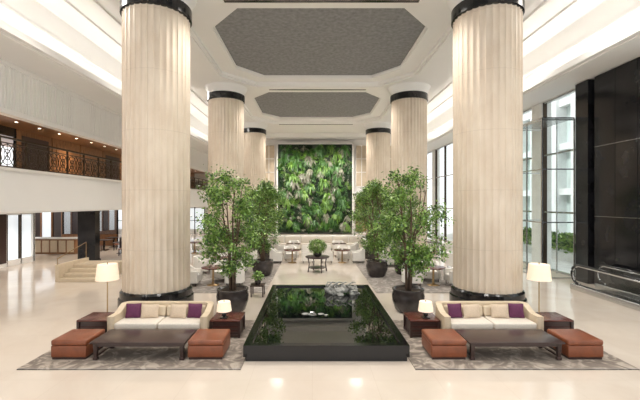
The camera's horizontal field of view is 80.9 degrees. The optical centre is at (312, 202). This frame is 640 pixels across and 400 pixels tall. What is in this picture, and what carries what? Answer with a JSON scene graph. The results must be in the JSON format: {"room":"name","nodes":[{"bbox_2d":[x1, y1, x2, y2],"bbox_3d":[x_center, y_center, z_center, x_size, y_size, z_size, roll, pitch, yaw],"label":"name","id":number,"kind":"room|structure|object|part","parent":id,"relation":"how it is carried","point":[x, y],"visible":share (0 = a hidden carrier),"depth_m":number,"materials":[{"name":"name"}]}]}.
{"room":"hotel lobby","nodes":[
{"label":"hotel lobby","id":0,"kind":"room"},
{"bbox_2d":[0,213,34,267],"bbox_3d":[-16.435,1.900,9.000,0.330,3.000,26.000,0,0,0],"label":"wall","id":1,"kind":"structure","parent":0,"point":[15,229],"depth_m":20.78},
{"bbox_2d":[31,210,116,260],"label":"window","id":2,"kind":"structure","parent":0,"point":[48,224],"depth_m":32.27,"materials":[{"name":"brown glass"}]},
{"bbox_2d":[0,166,207,213],"bbox_3d":[-15.615,-0.460,18.995,8.770,1.720,45.990,0,0,0],"label":"balcony wall","id":3,"kind":"structure","parent":0,"point":[21,190],"depth_m":16.53,"materials":[{"name":"white paint"}]},
{"bbox_2d":[0,125,194,187],"bbox_3d":[-13.915,-2.300,18.970,1.530,2.000,46.000,0,0,0],"label":"panelling","id":4,"kind":"object","parent":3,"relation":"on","point":[4,130],"visible":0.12,"depth_m":19.42,"materials":[{"name":"brown wood"}]},
{"bbox_2d":[0,135,207,189],"bbox_3d":[-11.400,-1.885,19.320,0.100,1.170,46.641,0,0,0],"label":"balcony railing","id":5,"kind":"object","parent":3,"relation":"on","point":[48,167],"visible":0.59,"depth_m":16.90,"materials":[{"name":"brown metal"}]},
{"bbox_2d":[0,115,207,173],"bbox_3d":[-14.795,-3.397,18.995,6.410,0.205,45.990,0,0,0],"label":"ceiling","id":6,"kind":"structure","parent":0,"point":[4,120],"depth_m":18.33,"materials":[{"name":"brown wood"}]},
{"bbox_2d":[0,58,207,172],"bbox_3d":[-11.390,-4.245,18.995,0.380,1.930,45.990,0,0,0],"label":"wall","id":7,"kind":"structure","parent":0,"point":[26,96],"depth_m":16.53,"materials":[{"name":"white paint"}]},
{"bbox_2d":[118,134,390,232],"bbox_3d":[-4.790,-2.250,42.050,34.420,11.300,0.500,0,0,0],"label":"wall","id":8,"kind":"structure","parent":0,"point":[359,145],"depth_m":41.94,"materials":[{"name":"beige stone"}]},
{"bbox_2d":[276,143,353,233],"bbox_3d":[0.274,-1.549,41.028,8.520,10.101,1.505,0,0,0],"label":"wall","id":9,"kind":"structure","parent":8,"relation":"attached to","point":[316,180],"depth_m":41.00,"materials":[{"name":"green plant"}]},
{"bbox_2d":[0,0,639,153],"bbox_3d":[0.320,-6.660,16.750,26.000,2.880,50.500,0,0,0],"label":"ceiling","id":10,"kind":"structure","parent":0,"point":[74,45],"depth_m":17.11,"materials":[{"name":"white paint"}]},
{"bbox_2d":[279,124,352,124],"bbox_3d":[0.320,-7.036,33.585,6.700,0.022,0.250,0,0,0],"label":"ceiling vent","id":11,"kind":"object","parent":10,"relation":"in","point":[279,124],"visible":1,"depth_m":33.55,"materials":[{"name":"grey metal"}]},
{"bbox_2d":[269,89,365,89],"bbox_3d":[0.320,-7.036,23.285,6.100,0.022,0.250,0,0,0],"label":"ceiling vent","id":12,"kind":"object","parent":10,"relation":"in","point":[269,89],"visible":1,"depth_m":23.21,"materials":[{"name":"grey metal"}]},
{"bbox_2d":[223,0,419,2],"bbox_3d":[0.320,-7.036,13.065,6.900,0.022,0.250,0,0,0],"label":"ceiling vent","id":13,"kind":"object","parent":10,"relation":"in","point":[225,1],"visible":1,"depth_m":13.07,"materials":[{"name":"black metal"}]},
{"bbox_2d":[0,233,639,399],"bbox_3d":[-4.790,3.500,19.150,34.420,0.200,46.300,0,0,0],"label":"floor","id":14,"kind":"structure","parent":0,"point":[36,309],"depth_m":7.66,"materials":[{"name":"beige stone"}]},
{"bbox_2d":[35,237,77,253],"bbox_3d":[-17.500,2.870,25.350,3.600,1.060,0.900,0,0,0],"label":"reception desk","id":15,"kind":"object","parent":14,"relation":"on","point":[43,245],"depth_m":24.97,"materials":[{"name":"brown wood"}]},
{"bbox_2d":[55,242,121,281],"bbox_3d":[-10.125,2.640,17.200,1.850,1.519,2.200,0,0,0],"label":"entrance steps","id":16,"kind":"structure","parent":14,"relation":"on","point":[83,269],"depth_m":16.73,"materials":[{"name":"beige stone"}]},
{"bbox_2d":[77,211,100,259],"bbox_3d":[-13.050,1.900,21.900,1.080,3.000,0.580,0,0,0],"label":"pillar","id":17,"kind":"structure","parent":14,"relation":"on","point":[88,221],"depth_m":21.65,"materials":[{"name":"stone"}]},
{"bbox_2d":[62,210,117,245],"bbox_3d":[-17.785,1.900,30.025,4.430,3.000,0.150,0,0,0],"label":"wall","id":18,"kind":"structure","parent":14,"relation":"on","point":[102,236],"depth_m":29.95,"materials":[{"name":"brown wood"}]},
{"bbox_2d":[100,239,113,250],"bbox_3d":[-15.000,3.020,27.000,0.900,0.760,0.900,0,0,0],"label":"dining table","id":19,"kind":"object","parent":14,"relation":"on","point":[103,240],"visible":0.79,"depth_m":26.97,"materials":[{"name":"brown wood"}]},
{"bbox_2d":[95,262,119,311],"bbox_3d":[-6.040,2.570,11.050,0.640,1.660,0.640,0,0,0],"label":"floor lamp","id":20,"kind":"object","parent":14,"relation":"on","point":[105,272],"visible":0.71,"depth_m":10.83,"materials":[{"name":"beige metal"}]},
{"bbox_2d":[107,237,120,247],"bbox_3d":[-15.300,3.020,28.900,0.900,0.760,0.900,0,0,0],"label":"dining table","id":21,"kind":"object","parent":14,"relation":"on","point":[113,246],"visible":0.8,"depth_m":28.85,"materials":[{"name":"brown wood"}]},
{"bbox_2d":[118,241,121,255],"bbox_3d":[-12.302,2.950,24.305,0.440,0.900,0.450,0,0,-17],"label":"dining chair","id":22,"kind":"object","parent":14,"relation":"on","point":[120,242],"visible":0.51,"depth_m":24.41,"materials":[{"name":"wood"}]},
{"bbox_2d":[17,320,254,369],"bbox_3d":[-3.740,3.390,9.230,4.560,0.020,3.200,0,0,0],"label":"patterned rug","id":23,"kind":"object","parent":14,"relation":"on","point":[117,358],"visible":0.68,"depth_m":8.05,"materials":[{"name":"grey carpet"}]},
{"bbox_2d":[51,329,104,358],"bbox_3d":[-5.260,3.169,8.460,0.770,0.420,0.770,0,0,0],"label":"leather ottoman","id":24,"kind":"object","parent":23,"relation":"on","point":[74,344],"visible":0.87,"depth_m":8.10,"materials":[{"name":"brown leather"}]},
{"bbox_2d":[76,312,114,332],"bbox_3d":[-5.530,3.159,9.750,0.760,0.440,0.720,0,0,0],"label":"side table","id":25,"kind":"object","parent":23,"relation":"on","point":[94,320],"visible":0.62,"depth_m":9.43,"materials":[{"name":"brown wood"}]},
{"bbox_2d":[89,329,196,359],"bbox_3d":[-3.740,3.179,8.425,2.040,0.400,0.850,0,0,0],"label":"coffee table","id":26,"kind":"object","parent":23,"relation":"on","point":[113,338],"visible":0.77,"depth_m":8.24,"materials":[{"name":"brown wood"}]},
{"bbox_2d":[107,301,213,330],"bbox_3d":[-3.800,2.999,9.590,2.420,0.760,0.880,0,0,0],"label":"sofa","id":27,"kind":"object","parent":23,"relation":"on","point":[117,320],"visible":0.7,"depth_m":9.38,"materials":[{"name":"fabric"}]},
{"bbox_2d":[125,303,141,317],"bbox_3d":[-4.585,2.760,9.614,0.380,0.349,0.153,0,0,-7],"label":"throw pillow","id":28,"kind":"object","parent":27,"relation":"on","point":[132,310],"visible":1,"depth_m":9.57,"materials":[{"name":"fabric"}]},
{"bbox_2d":[141,304,158,317],"bbox_3d":[-4.164,2.769,9.612,0.440,0.329,0.150,0,0,-6],"label":"throw pillow","id":29,"kind":"object","parent":27,"relation":"on","point":[148,311],"visible":1,"depth_m":9.57,"materials":[{"name":"fabric"}]},
{"bbox_2d":[169,304,186,317],"bbox_3d":[-3.436,2.769,9.612,0.440,0.329,0.150,0,0,6],"label":"throw pillow","id":30,"kind":"object","parent":27,"relation":"on","point":[177,311],"visible":1,"depth_m":9.57,"materials":[{"name":"fabric"}]},
{"bbox_2d":[187,303,201,317],"bbox_3d":[-3.015,2.760,9.614,0.380,0.349,0.153,0,0,7],"label":"throw pillow","id":31,"kind":"object","parent":27,"relation":"on","point":[194,310],"visible":0.99,"depth_m":9.57,"materials":[{"name":"fabric"}]},
{"bbox_2d":[188,329,229,358],"bbox_3d":[-2.310,3.169,8.460,0.770,0.420,0.770,0,0,0],"label":"leather ottoman","id":32,"kind":"object","parent":23,"relation":"on","point":[205,343],"visible":1,"depth_m":8.10,"materials":[{"name":"brown leather"}]},
{"bbox_2d":[210,312,244,337],"bbox_3d":[-2.190,3.159,9.750,0.760,0.440,0.720,0,0,0],"label":"side table","id":33,"kind":"object","parent":23,"relation":"on","point":[235,321],"visible":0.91,"depth_m":9.43,"materials":[{"name":"brown wood"}]},
{"bbox_2d":[217,300,231,318],"bbox_3d":[-2.260,2.713,9.600,0.380,0.450,0.380,0,0,0],"label":"table lamp","id":34,"kind":"object","parent":33,"relation":"on","point":[223,306],"visible":1,"depth_m":9.49,"materials":[{"name":"beige fabric"}]},
{"bbox_2d":[117,0,196,307],"bbox_3d":[-5.260,-1.824,12.700,2.560,10.448,2.560,0,0,0],"label":"fluted column","id":35,"kind":"structure","parent":14,"relation":"on","point":[155,33],"depth_m":11.82,"materials":[{"name":"stone"}]},
{"bbox_2d":[190,240,201,253],"bbox_3d":[-8.000,2.974,25.500,0.960,0.850,0.960,0,0,0],"label":"round cafe table","id":36,"kind":"object","parent":14,"relation":"on","point":[194,241],"visible":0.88,"depth_m":25.45,"materials":[{"name":"gold metal"}]},
{"bbox_2d":[192,239,204,251],"bbox_3d":[-8.000,2.990,26.420,0.760,0.821,0.740,0,0,0],"label":"armchair","id":37,"kind":"object","parent":14,"relation":"on","point":[197,245],"visible":0.41,"depth_m":26.12,"materials":[{"name":"fabric"}]},
{"bbox_2d":[205,82,246,258],"bbox_3d":[-5.310,-1.824,23.100,2.560,10.448,2.560,0,0,0],"label":"fluted column","id":38,"kind":"structure","parent":14,"relation":"on","point":[226,100],"depth_m":22.20,"materials":[{"name":"stone"}]},
{"bbox_2d":[191,164,270,311],"bbox_3d":[-2.499,1.065,11.655,2.591,4.667,2.850,0,0,0],"label":"ficus tree","id":39,"kind":"object","parent":14,"relation":"on","point":[238,295],"visible":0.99,"depth_m":11.42,"materials":[{"name":"green plant"}]},
{"bbox_2d":[190,261,280,292],"bbox_3d":[-3.880,3.393,18.000,4.200,0.015,7.700,0,0,0],"label":"carpet","id":40,"kind":"object","parent":14,"relation":"on","point":[201,287],"visible":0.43,"depth_m":15.97,"materials":[{"name":"beige carpet"}]},
{"bbox_2d":[190,265,202,286],"bbox_3d":[-5.020,2.975,15.500,0.740,0.821,0.760,0,0,0],"label":"armchair","id":41,"kind":"object","parent":40,"relation":"on","point":[196,274],"visible":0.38,"depth_m":15.19,"materials":[{"name":"fabric"}]},
{"bbox_2d":[193,255,210,271],"bbox_3d":[-5.370,2.975,18.200,0.740,0.821,0.760,0,0,0],"label":"armchair","id":42,"kind":"object","parent":40,"relation":"on","point":[196,263],"visible":0.55,"depth_m":17.85,"materials":[{"name":"fabric"}]},
{"bbox_2d":[201,264,223,285],"bbox_3d":[-4.100,2.959,15.500,0.960,0.850,0.960,0,0,0],"label":"round cafe table","id":43,"kind":"object","parent":40,"relation":"on","point":[215,267],"visible":0.88,"depth_m":15.43,"materials":[{"name":"gold metal"}]},
{"bbox_2d":[210,260,225,278],"bbox_3d":[-3.940,2.975,16.406,0.760,0.821,0.740,0,0,10],"label":"armchair","id":44,"kind":"object","parent":40,"relation":"on","point":[216,275],"visible":0.27,"depth_m":16.10,"materials":[{"name":"fabric"}]},
{"bbox_2d":[224,264,244,284],"bbox_3d":[-3.180,2.975,15.500,0.740,0.821,0.760,0,0,0],"label":"armchair","id":45,"kind":"object","parent":40,"relation":"on","point":[240,278],"visible":0.48,"depth_m":15.17,"materials":[{"name":"fabric"}]},
{"bbox_2d":[242,250,256,263],"bbox_3d":[-3.380,2.975,20.400,0.740,0.821,0.760,0,0,0],"label":"armchair","id":46,"kind":"object","parent":40,"relation":"on","point":[253,252],"visible":0.17,"depth_m":20.10,"materials":[{"name":"fabric"}]},
{"bbox_2d":[239,178,289,276],"bbox_3d":[-2.354,1.103,17.529,2.336,4.561,2.745,0,0,-23],"label":"ficus tree","id":47,"kind":"object","parent":40,"relation":"on","point":[265,265],"visible":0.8,"depth_m":17.15,"materials":[{"name":"green plant"}]},
{"bbox_2d":[269,248,282,262],"bbox_3d":[-2.070,2.990,21.400,0.740,0.821,0.760,0,0,0],"label":"armchair","id":48,"kind":"object","parent":40,"relation":"on","point":[276,255],"visible":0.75,"depth_m":21.02,"materials":[{"name":"fabric"}]},
{"bbox_2d":[244,122,267,241],"bbox_3d":[-5.310,-1.824,33.900,2.560,10.448,2.560,0,0,0],"label":"fluted column","id":49,"kind":"structure","parent":14,"relation":"on","point":[254,132],"depth_m":32.95,"materials":[{"name":"stone"}]},
{"bbox_2d":[250,283,265,296],"bbox_3d":[-2.000,3.190,13.750,0.500,0.420,0.500,0,0,0],"label":"plant stand","id":50,"kind":"object","parent":14,"relation":"on","point":[252,285],"visible":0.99,"depth_m":13.55,"materials":[{"name":"brown wood"}]},
{"bbox_2d":[249,270,264,284],"bbox_3d":[-2.036,2.727,13.736,0.691,0.504,0.580,0,0,41],"label":"potted plant","id":51,"kind":"object","parent":50,"relation":"on","point":[257,273],"visible":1,"depth_m":13.68,"materials":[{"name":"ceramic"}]},
{"bbox_2d":[248,188,283,257],"bbox_3d":[-2.952,1.088,23.053,2.542,4.624,2.267,0,0,-23],"label":"ficus tree","id":52,"kind":"object","parent":14,"relation":"on","point":[267,229],"visible":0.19,"depth_m":22.70,"materials":[{"name":"green plant"}]},
{"bbox_2d":[274,243,284,254],"bbox_3d":[-2.170,2.990,24.600,0.740,0.821,0.760,0,0,0],"label":"armchair","id":53,"kind":"object","parent":14,"relation":"on","point":[278,247],"visible":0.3,"depth_m":24.22,"materials":[{"name":"fabric"}]},
{"bbox_2d":[284,246,297,259],"bbox_3d":[-1.310,2.990,22.306,0.760,0.821,0.740,0,0,-10],"label":"armchair","id":54,"kind":"object","parent":14,"relation":"on","point":[287,254],"visible":0.88,"depth_m":22.00,"materials":[{"name":"fabric"}]},
{"bbox_2d":[284,248,300,262],"bbox_3d":[-1.150,2.974,21.400,0.960,0.850,0.960,0,0,0],"label":"round cafe table","id":55,"kind":"object","parent":14,"relation":"on","point":[291,249],"visible":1,"depth_m":21.36,"materials":[{"name":"gold metal"}]},
{"bbox_2d":[287,244,298,254],"bbox_3d":[-1.250,2.990,23.680,0.760,0.821,0.740,0,0,0],"label":"armchair","id":56,"kind":"object","parent":14,"relation":"on","point":[296,245],"visible":0.27,"depth_m":23.37,"materials":[{"name":"fabric"}]},
{"bbox_2d":[288,240,299,248],"bbox_3d":[-1.250,2.990,25.520,0.760,0.821,0.740,0,0,0],"label":"armchair","id":57,"kind":"object","parent":14,"relation":"on","point":[290,241],"visible":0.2,"depth_m":25.76,"materials":[{"name":"fabric"}]},
{"bbox_2d":[302,243,309,250],"bbox_3d":[-0.330,2.990,24.600,0.740,0.821,0.760,0,0,0],"label":"armchair","id":58,"kind":"object","parent":14,"relation":"on","point":[304,247],"visible":0.23,"depth_m":24.22,"materials":[{"name":"fabric"}]},
{"bbox_2d":[302,250,314,262],"bbox_3d":[-0.230,2.990,21.400,0.740,0.821,0.760,0,0,0],"label":"armchair","id":59,"kind":"object","parent":14,"relation":"on","point":[304,253],"visible":0.67,"depth_m":21.02,"materials":[{"name":"fabric"}]},
{"bbox_2d":[267,235,366,249],"bbox_3d":[0.320,2.900,27.210,7.200,1.000,1.620,0,0,0],"label":"seat","id":60,"kind":"object","parent":14,"relation":"on","point":[304,239],"visible":0.41,"depth_m":27.72,"materials":[{"name":"beige fabric"}]},
{"bbox_2d":[305,255,329,272],"bbox_3d":[0.250,3.022,18.600,1.200,0.764,1.200,0,0,0],"label":"display table","id":61,"kind":"object","parent":14,"relation":"on","point":[313,257],"visible":0.94,"depth_m":18.43,"materials":[{"name":"brown wood"}]},
{"bbox_2d":[307,239,326,256],"bbox_3d":[0.249,2.186,18.601,1.043,0.907,1.092,0,0,0],"label":"round bush","id":62,"kind":"object","parent":61,"relation":"on","point":[317,251],"visible":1,"depth_m":18.43,"materials":[{"name":"green plant"}]},
{"bbox_2d":[243,285,409,360],"bbox_3d":[0.300,3.225,11.010,3.560,0.350,5.980,0,0,0],"label":"reflecting pool","id":63,"kind":"object","parent":14,"relation":"on","point":[358,327],"visible":1,"depth_m":9.19,"materials":[{"name":"black stone"}]},
{"bbox_2d":[302,311,327,315],"bbox_3d":[0.069,3.057,10.415,0.738,0.072,0.270,0,0,0],"label":"lotus","id":64,"kind":"object","parent":63,"relation":"on","point":[312,312],"visible":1,"depth_m":10.42,"materials":[{"name":"stone"}]},
{"bbox_2d":[324,281,359,295],"bbox_3d":[1.023,2.887,12.858,1.260,0.424,0.829,0,0,0],"label":"sculpture","id":65,"kind":"object","parent":63,"relation":"on","point":[339,289],"visible":1,"depth_m":12.77,"materials":[{"name":"stone"}]},
{"bbox_2d":[320,250,332,262],"bbox_3d":[0.780,2.990,21.400,0.740,0.821,0.760,0,0,0],"label":"armchair","id":66,"kind":"object","parent":14,"relation":"on","point":[329,253],"visible":0.67,"depth_m":21.02,"materials":[{"name":"fabric"}]},
{"bbox_2d":[332,240,343,252],"bbox_3d":[1.750,2.990,25.520,0.760,0.821,0.740,0,0,0],"label":"armchair","id":67,"kind":"object","parent":14,"relation":"on","point":[334,241],"visible":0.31,"depth_m":25.70,"materials":[{"name":"fabric"}]},
{"bbox_2d":[334,244,345,256],"bbox_3d":[1.750,2.990,23.680,0.760,0.821,0.740,0,0,0],"label":"armchair","id":68,"kind":"object","parent":14,"relation":"on","point":[335,245],"visible":0.46,"depth_m":23.36,"materials":[{"name":"fabric"}]},
{"bbox_2d":[334,248,350,262],"bbox_3d":[1.700,2.974,21.400,0.960,0.850,0.960,0,0,0],"label":"round cafe table","id":69,"kind":"object","parent":14,"relation":"on","point":[339,249],"visible":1,"depth_m":21.36,"materials":[{"name":"gold metal"}]},
{"bbox_2d":[337,246,349,260],"bbox_3d":[1.860,2.990,22.306,0.760,0.821,0.740,0,0,10],"label":"armchair","id":70,"kind":"object","parent":14,"relation":"on","point":[346,254],"visible":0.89,"depth_m":22.00,"materials":[{"name":"fabric"}]},
{"bbox_2d":[347,242,358,252],"bbox_3d":[2.670,2.990,24.600,0.740,0.821,0.760,0,0,0],"label":"armchair","id":71,"kind":"object","parent":14,"relation":"on","point":[354,247],"visible":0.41,"depth_m":24.23,"materials":[{"name":"fabric"}]},
{"bbox_2d":[352,186,381,258],"bbox_3d":[3.540,1.119,23.007,2.471,4.561,2.103,0,0,18],"label":"ficus tree","id":72,"kind":"object","parent":14,"relation":"on","point":[367,255],"visible":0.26,"depth_m":22.77,"materials":[{"name":"green plant"}]},
{"bbox_2d":[357,183,389,248],"bbox_3d":[4.355,0.972,25.962,2.519,4.855,2.825,0,0,-27],"label":"ficus tree","id":73,"kind":"object","parent":14,"relation":"on","point":[380,183],"visible":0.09,"depth_m":25.58,"materials":[{"name":"green plant"}]},
{"bbox_2d":[364,122,390,237],"bbox_3d":[5.950,-1.824,33.900,2.560,10.448,2.560,0,0,0],"label":"fluted column","id":74,"kind":"structure","parent":14,"relation":"on","point":[377,133],"depth_m":32.98,"materials":[{"name":"stone"}]},
{"bbox_2d":[354,261,452,292],"bbox_3d":[4.520,3.393,18.000,4.200,0.015,7.700,0,0,0],"label":"carpet","id":75,"kind":"object","parent":14,"relation":"on","point":[384,284],"visible":0.29,"depth_m":15.97,"materials":[{"name":"beige carpet"}]},
{"bbox_2d":[351,248,364,262],"bbox_3d":[2.620,2.990,21.400,0.740,0.821,0.760,0,0,0],"label":"armchair","id":76,"kind":"object","parent":75,"relation":"on","point":[359,255],"visible":0.93,"depth_m":21.03,"materials":[{"name":"fabric"}]},
{"bbox_2d":[346,177,400,277],"bbox_3d":[2.967,1.103,17.255,2.336,4.561,2.745,0,0,31],"label":"ficus tree","id":77,"kind":"object","parent":75,"relation":"on","point":[375,268],"visible":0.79,"depth_m":17.09,"materials":[{"name":"green plant"}]},
{"bbox_2d":[381,250,393,264],"bbox_3d":[4.080,2.975,20.200,0.740,0.821,0.760,0,0,0],"label":"armchair","id":78,"kind":"object","parent":75,"relation":"on","point":[391,260],"visible":0.2,"depth_m":19.82,"materials":[{"name":"fabric"}]},
{"bbox_2d":[385,185,425,274],"bbox_3d":[4.375,1.237,17.911,2.280,4.294,2.073,0,0,-7],"label":"ficus tree","id":79,"kind":"object","parent":75,"relation":"on","point":[416,202],"visible":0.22,"depth_m":17.64,"materials":[{"name":"green plant"}]},
{"bbox_2d":[401,264,422,286],"bbox_3d":[4.080,2.975,15.500,0.740,0.821,0.760,0,0,0],"label":"armchair","id":80,"kind":"object","parent":75,"relation":"on","point":[415,278],"visible":0.43,"depth_m":15.12,"materials":[{"name":"fabric"}]},
{"bbox_2d":[421,261,440,281],"bbox_3d":[5.160,2.975,16.406,0.760,0.821,0.740,0,0,10],"label":"armchair","id":81,"kind":"object","parent":75,"relation":"on","point":[437,273],"visible":0.56,"depth_m":16.08,"materials":[{"name":"fabric"}]},
{"bbox_2d":[423,265,445,285],"bbox_3d":[5.000,2.959,15.500,0.960,0.850,0.960,0,0,0],"label":"round cafe table","id":82,"kind":"object","parent":75,"relation":"on","point":[436,267],"visible":0.8,"depth_m":15.42,"materials":[{"name":"gold metal"}]},
{"bbox_2d":[443,267,452,284],"bbox_3d":[5.920,2.975,15.500,0.740,0.821,0.760,0,0,0],"label":"armchair","id":83,"kind":"object","parent":75,"relation":"on","point":[447,272],"visible":0.42,"depth_m":15.57,"materials":[{"name":"fabric"}]},
{"bbox_2d":[388,82,430,248],"bbox_3d":[5.950,-1.824,23.100,2.560,10.448,2.560,0,0,0],"label":"fluted column","id":84,"kind":"structure","parent":14,"relation":"on","point":[408,100],"depth_m":22.19,"materials":[{"name":"stone"}]},
{"bbox_2d":[367,163,454,312],"bbox_3d":[3.082,1.087,11.737,2.519,4.624,2.825,0,0,31],"label":"ficus tree","id":85,"kind":"object","parent":14,"relation":"on","point":[405,298],"visible":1,"depth_m":11.48,"materials":[{"name":"green plant"}]},
{"bbox_2d":[441,241,452,252],"bbox_3d":[9.220,2.990,25.500,0.740,0.821,0.760,0,0,0],"label":"armchair","id":86,"kind":"object","parent":14,"relation":"on","point":[451,242],"visible":0.5,"depth_m":25.12,"materials":[{"name":"fabric"}]},
{"bbox_2d":[446,252,452,266],"bbox_3d":[7.380,2.990,19.500,0.740,0.821,0.760,0,0,0],"label":"armchair","id":87,"kind":"object","parent":14,"relation":"on","point":[449,261],"visible":0.51,"depth_m":19.28,"materials":[{"name":"fabric"}]},
{"bbox_2d":[447,0,526,302],"bbox_3d":[5.900,-1.824,12.700,2.560,10.448,2.560,0,0,0],"label":"fluted column","id":88,"kind":"structure","parent":14,"relation":"on","point":[487,34],"depth_m":11.80,"materials":[{"name":"stone"}]},
{"bbox_2d":[393,320,639,369],"bbox_3d":[4.380,3.390,9.230,4.560,0.020,3.200,0,0,0],"label":"patterned rug","id":89,"kind":"object","parent":14,"relation":"on","point":[486,358],"visible":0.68,"depth_m":8.00,"materials":[{"name":"grey carpet"}]},
{"bbox_2d":[403,312,440,337],"bbox_3d":[2.830,3.159,9.750,0.760,0.440,0.720,0,0,0],"label":"side table","id":90,"kind":"object","parent":89,"relation":"on","point":[413,323],"visible":0.84,"depth_m":9.43,"materials":[{"name":"brown wood"}]},
{"bbox_2d":[418,300,432,318],"bbox_3d":[2.900,2.713,9.600,0.380,0.450,0.380,0,0,0],"label":"table lamp","id":91,"kind":"object","parent":90,"relation":"on","point":[425,306],"visible":1,"depth_m":9.49,"materials":[{"name":"white fabric"}]},
{"bbox_2d":[422,329,466,358],"bbox_3d":[2.950,3.169,8.460,0.770,0.420,0.770,0,0,0],"label":"leather ottoman","id":92,"kind":"object","parent":89,"relation":"on","point":[438,343],"visible":1,"depth_m":8.10,"materials":[{"name":"brown leather"}]},
{"bbox_2d":[435,301,543,330],"bbox_3d":[4.440,2.999,9.590,2.420,0.760,0.880,0,0,0],"label":"sofa","id":93,"kind":"object","parent":89,"relation":"on","point":[532,320],"visible":0.66,"depth_m":9.38,"materials":[{"name":"fabric"}]},
{"bbox_2d":[447,303,462,317],"bbox_3d":[3.655,2.760,9.614,0.380,0.349,0.153,0,0,-7],"label":"throw pillow","id":94,"kind":"object","parent":93,"relation":"on","point":[454,310],"visible":0.96,"depth_m":9.57,"materials":[{"name":"fabric"}]},
{"bbox_2d":[462,304,479,317],"bbox_3d":[4.076,2.769,9.612,0.440,0.329,0.150,0,0,-6],"label":"throw pillow","id":95,"kind":"object","parent":93,"relation":"on","point":[470,311],"visible":1,"depth_m":9.57,"materials":[{"name":"fabric"}]},
{"bbox_2d":[490,304,508,317],"bbox_3d":[4.804,2.769,9.612,0.440,0.329,0.150,0,0,6],"label":"throw pillow","id":96,"kind":"object","parent":93,"relation":"on","point":[497,311],"visible":1,"depth_m":9.57,"materials":[{"name":"fabric"}]},
{"bbox_2d":[508,303,524,317],"bbox_3d":[5.225,2.760,9.614,0.380,0.349,0.153,0,0,7],"label":"throw pillow","id":97,"kind":"object","parent":93,"relation":"on","point":[515,310],"visible":1,"depth_m":9.57,"materials":[{"name":"fabric"}]},
{"bbox_2d":[455,329,564,359],"bbox_3d":[4.380,3.179,8.425,2.040,0.400,0.850,0,0,0],"label":"coffee table","id":98,"kind":"object","parent":89,"relation":"on","point":[539,338],"visible":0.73,"depth_m":8.24,"materials":[{"name":"brown wood"}]},
{"bbox_2d":[535,312,573,331],"bbox_3d":[6.170,3.159,9.750,0.760,0.440,0.720,0,0,0],"label":"side table","id":99,"kind":"object","parent":89,"relation":"on","point":[552,320],"visible":0.46,"depth_m":9.43,"materials":[{"name":"brown wood"}]},
{"bbox_2d":[547,329,602,358],"bbox_3d":[5.900,3.169,8.460,0.770,0.420,0.770,0,0,0],"label":"leather ottoman","id":100,"kind":"object","parent":89,"relation":"on","point":[579,344],"visible":0.83,"depth_m":8.10,"materials":[{"name":"brown leather"}]},
{"bbox_2d":[527,262,551,311],"bbox_3d":[6.680,2.570,11.050,0.640,1.660,0.640,0,0,0],"label":"floor lamp","id":101,"kind":"object","parent":14,"relation":"on","point":[540,272],"visible":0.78,"depth_m":10.84,"materials":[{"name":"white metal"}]},
{"bbox_2d":[523,117,574,278],"bbox_3d":[11.072,-0.230,18.100,1.505,7.260,2.460,0,0,0],"label":"window frame","id":102,"kind":"structure","parent":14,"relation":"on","point":[541,123],"depth_m":17.48,"materials":[{"name":"metal"}]},
{"bbox_2d":[570,264,639,311],"bbox_3d":[10.850,2.888,13.306,1.240,1.025,3.413,0,0,0],"label":"escalator","id":103,"kind":"object","parent":14,"relation":"on","point":[622,297],"visible":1,"depth_m":13.50,"materials":[{"name":"metal"}]},
{"bbox_3d":[11.350,2.888,13.306,0.240,1.025,3.413,0,0,0],"label":"balustrade","id":104,"kind":"part","parent":103,"relation":"part of","materials":[{"name":"metal"}]},
{"bbox_3d":[10.850,3.380,13.100,0.740,0.040,3.000,0,0,0],"label":"landing plate","id":105,"kind":"part","parent":103,"relation":"part of","materials":[{"name":"metal"}]},
{"bbox_2d":[575,57,639,293],"bbox_3d":[11.970,-0.895,14.450,0.800,8.590,4.100,0,0,0],"label":"wall","id":106,"kind":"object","parent":14,"relation":"on","point":[607,105],"visible":0.82,"depth_m":14.67,"materials":[{"name":"stone"}]},
{"bbox_2d":[427,88,574,267],"bbox_3d":[12.120,-2.250,19.000,0.500,11.300,46.000,0,0,0],"label":"wall","id":107,"kind":"structure","parent":0,"point":[537,110],"depth_m":19.77,"materials":[{"name":"paint"}]},
{"bbox_2d":[435,142,452,240],"bbox_3d":[12.020,-0.890,33.900,0.200,8.580,4.980,0,0,0],"label":"window","id":108,"kind":"structure","parent":107,"relation":"in","point":[445,146],"depth_m":33.87,"materials":[{"name":"black metal"}]},
{"bbox_2d":[523,108,531,263],"bbox_3d":[12.020,-0.890,22.450,0.200,8.580,4.280,0,0,0],"label":"window","id":109,"kind":"structure","parent":107,"relation":"in","point":[530,109],"depth_m":20.93,"materials":[{"name":"black metal"}]},
{"bbox_2d":[543,89,574,275],"bbox_3d":[12.020,-0.890,17.975,0.200,8.580,2.830,0,0,0],"label":"window","id":110,"kind":"structure","parent":107,"relation":"in","point":[545,154],"depth_m":19.36,"materials":[{"name":"black metal"}]},
{"label":"outside","id":111,"kind":"structure","parent":0,"visible":0},
{"bbox_2d":[427,225,572,272],"bbox_3d":[28.710,3.550,20.000,32.580,0.200,80.000,0,0,0],"label":"ground","id":112,"kind":"structure","parent":111,"point":[564,266],"depth_m":22.90,"materials":[{"name":"white"}]},
{"bbox_2d":[523,227,572,262],"bbox_3d":[15.599,2.559,22.487,1.771,1.783,35.510,0,0,0],"label":"hedge","id":113,"kind":"object","parent":112,"relation":"on","point":[565,240],"visible":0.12,"depth_m":22.97,"materials":[{"name":"plant"}]},
{"bbox_2d":[523,93,574,238],"bbox_3d":[24.000,-3.550,25.000,2.000,14.000,70.000,0,0,0],"label":"neighbouring building","id":114,"kind":"structure","parent":112,"relation":"on","point":[565,106],"depth_m":35.40,"materials":[{"name":"stone"}]}
]}

